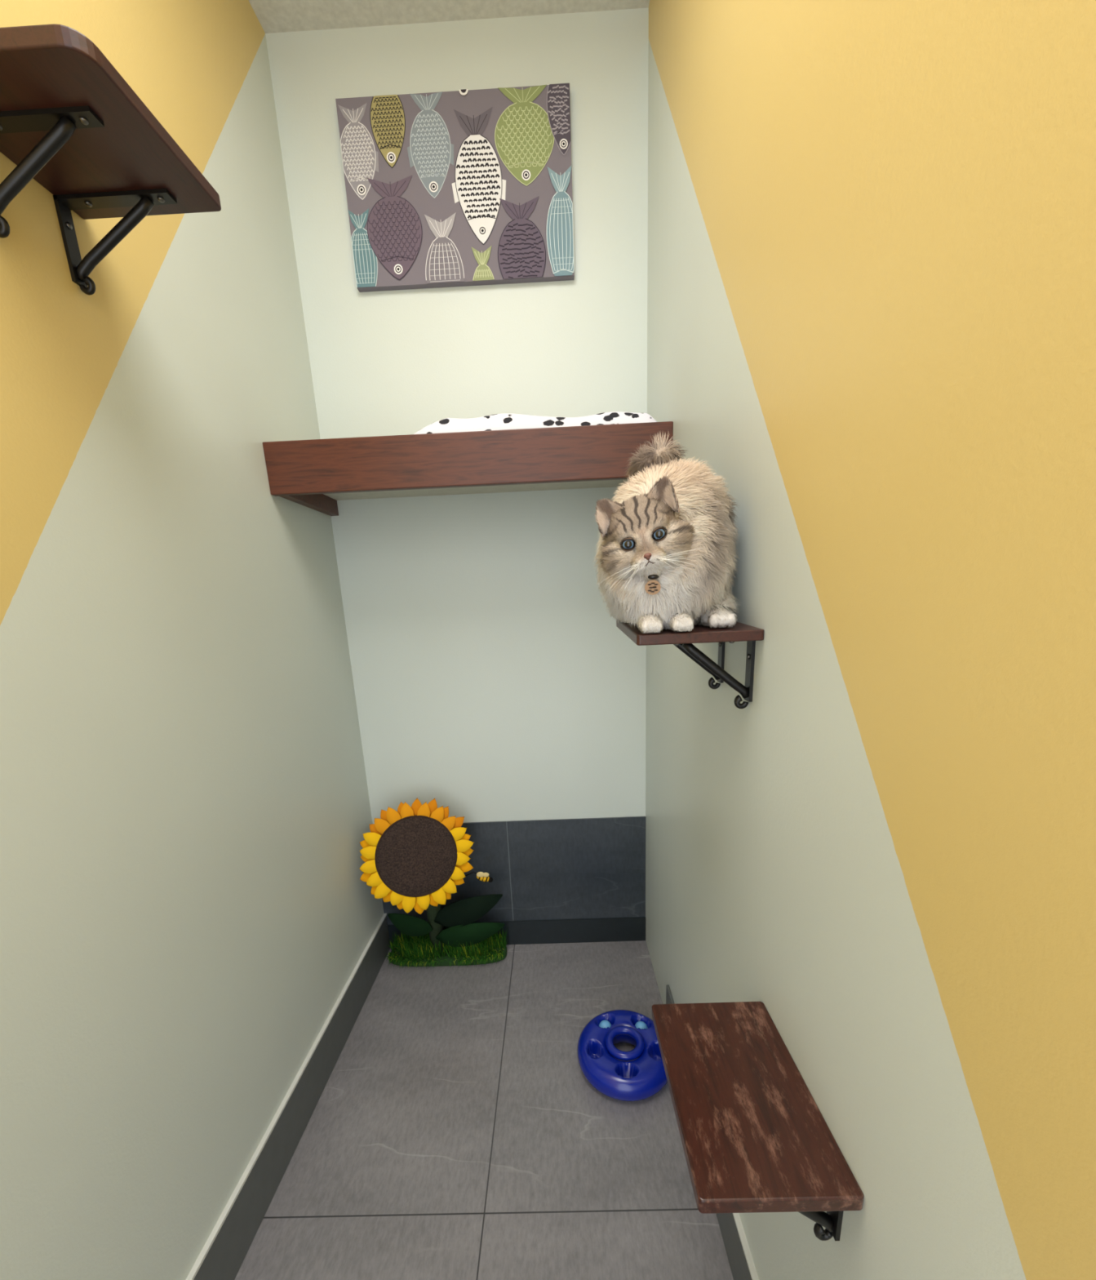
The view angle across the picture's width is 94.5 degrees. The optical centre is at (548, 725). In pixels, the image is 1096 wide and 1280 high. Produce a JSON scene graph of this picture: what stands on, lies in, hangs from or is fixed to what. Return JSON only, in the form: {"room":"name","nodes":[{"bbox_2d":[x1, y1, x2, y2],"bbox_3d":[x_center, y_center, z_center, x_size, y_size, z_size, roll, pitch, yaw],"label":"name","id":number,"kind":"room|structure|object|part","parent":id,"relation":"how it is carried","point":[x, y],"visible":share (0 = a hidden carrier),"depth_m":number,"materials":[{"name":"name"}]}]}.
{"room":"cat boarding room","nodes":[
{"label":"cat boarding room","id":0,"kind":"room"},
{"bbox_2d":[0,0,384,1279],"bbox_3d":[-0.850,-0.160,0.350,0.100,3.370,3.200,-2,14,1],"label":"wall","id":1,"kind":"structure","parent":0,"point":[186,908],"depth_m":1.03,"materials":[{"name":"paint"}]},
{"bbox_2d":[0,23,221,295],"bbox_3d":[-0.691,-0.807,0.768,0.250,0.157,0.275,-2,14,1],"label":"shelf","id":2,"kind":"object","parent":1,"relation":"attached to","point":[70,123],"visible":1,"depth_m":0.73,"materials":[{"name":"brown wood"}]},
{"bbox_2d":[186,913,386,1279],"bbox_3d":[-0.733,1.213,0.684,0.012,0.007,3.192,-2,14,1],"label":"trim","id":3,"kind":"structure","parent":1,"relation":"attached to","point":[202,1256],"depth_m":1.32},
{"bbox_2d":[193,915,390,1279],"bbox_3d":[-0.731,1.296,0.705,0.010,0.165,3.192,-2,14,1],"label":"baseboard","id":4,"kind":"structure","parent":1,"relation":"attached to","point":[224,1258],"depth_m":1.39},
{"bbox_2d":[248,0,649,33],"bbox_3d":[-0.295,-1.770,-0.053,1.150,0.100,3.200,-2,14,1],"label":"ceiling","id":5,"kind":"structure","parent":0,"point":[273,15],"depth_m":1.49,"materials":[{"name":"paint"}]},
{"bbox_2d":[265,8,648,823],"bbox_3d":[-0.208,-0.580,1.940,1.350,3.370,0.100,-2,14,1],"label":"wall","id":6,"kind":"structure","parent":0,"point":[494,679],"depth_m":1.76,"materials":[{"name":"paint"}]},
{"bbox_2d":[335,83,574,292],"bbox_3d":[-0.280,-1.687,1.601,0.712,0.489,0.028,-2,14,1],"label":"picture","id":7,"kind":"object","parent":6,"relation":"attached to","point":[464,187],"visible":1,"depth_m":1.59},
{"bbox_2d":[262,421,673,515],"bbox_3d":[-0.223,-0.801,1.623,1.150,0.138,0.408,-2,14,1],"label":"shelf","id":8,"kind":"object","parent":6,"relation":"attached to","point":[315,474],"visible":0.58,"depth_m":1.43,"materials":[{"name":"brown wood"}]},
{"bbox_2d":[413,411,657,434],"bbox_3d":[-0.049,-0.883,1.609,0.785,0.129,0.370,-2,14,1],"label":"blanket","id":9,"kind":"object","parent":8,"relation":"on","point":[502,421],"visible":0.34,"depth_m":1.44,"materials":[{"name":"white fabric"}]},
{"bbox_2d":[382,816,645,924],"bbox_3d":[-0.154,0.686,2.196,1.150,0.587,0.008,-2,14,1],"label":"wall tile","id":10,"kind":"structure","parent":6,"relation":"attached to","point":[587,868],"depth_m":2.17,"materials":[{"name":"grey tile"}]},
{"bbox_2d":[387,916,645,946],"bbox_3d":[-0.138,0.916,2.245,1.138,0.115,0.008,-2,14,1],"label":"baseboard","id":11,"kind":"structure","parent":6,"relation":"attached to","point":[633,928],"depth_m":2.23,"materials":[{"name":"grey tile"}]},
{"bbox_2d":[234,940,733,1279],"bbox_3d":[-0.155,1.402,0.729,1.150,0.100,3.200,-2,14,1],"label":"floor","id":12,"kind":"structure","parent":0,"point":[457,1131],"depth_m":1.41,"materials":[{"name":"tile"}]},
{"bbox_2d":[359,797,508,968],"bbox_3d":[-0.450,0.652,2.040,0.532,0.752,0.261,-2,14,1],"label":"sunflower","id":13,"kind":"object","parent":12,"relation":"on","point":[415,856],"visible":1,"depth_m":1.96,"materials":[{"name":"yellow plastic"}]},
{"bbox_3d":[-0.483,0.752,2.117,0.064,0.486,0.114,-2,14,1],"label":"stem post","id":14,"kind":"part","parent":13,"relation":"part of","materials":[{"name":"green plastic"}]},
{"bbox_2d":[577,1009,667,1101],"bbox_3d":[0.250,1.058,1.649,0.310,0.090,0.310,-4,14,-8],"label":"toy","id":15,"kind":"object","parent":12,"relation":"on","point":[641,1078],"visible":0.91,"depth_m":1.59,"materials":[{"name":"blue plastic"}]},
{"bbox_2d":[645,0,1095,1279],"bbox_3d":[0.399,-0.209,0.325,0.100,3.370,3.200,-2,14,1],"label":"wall","id":16,"kind":"structure","parent":0,"point":[872,280],"depth_m":0.52,"materials":[{"name":"paint"}]},
{"bbox_2d":[616,619,764,708],"bbox_3d":[0.259,-0.129,1.000,0.213,0.162,0.291,-2,14,1],"label":"shelf","id":17,"kind":"object","parent":16,"relation":"attached to","point":[740,632],"visible":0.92,"depth_m":0.89,"materials":[{"name":"brown wood"}]},
{"bbox_2d":[591,431,741,633],"bbox_3d":[0.217,-0.368,0.926,0.273,0.371,0.356,0,14,9],"label":"cat","id":18,"kind":"object","parent":17,"relation":"on","point":[666,548],"visible":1,"depth_m":0.83},
{"bbox_2d":[666,984,751,1279],"bbox_3d":[0.406,1.307,0.458,0.010,0.165,2.730,-2,14,1],"label":"baseboard","id":19,"kind":"structure","parent":16,"relation":"attached to","point":[740,1268],"depth_m":1.12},
{"bbox_2d":[733,1213,759,1279],"bbox_3d":[0.401,1.242,0.364,0.012,0.007,2.580,-2,14,1],"label":"trim","id":20,"kind":"structure","parent":16,"relation":"attached to","point":[754,1276],"depth_m":1.04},
{"bbox_2d":[652,1001,864,1240],"bbox_3d":[0.289,0.609,0.784,0.201,0.147,0.312,-2,14,1],"label":"shelf","id":21,"kind":"object","parent":16,"relation":"attached to","point":[755,1138],"visible":1,"depth_m":0.71,"materials":[{"name":"brown wood"}]}
]}

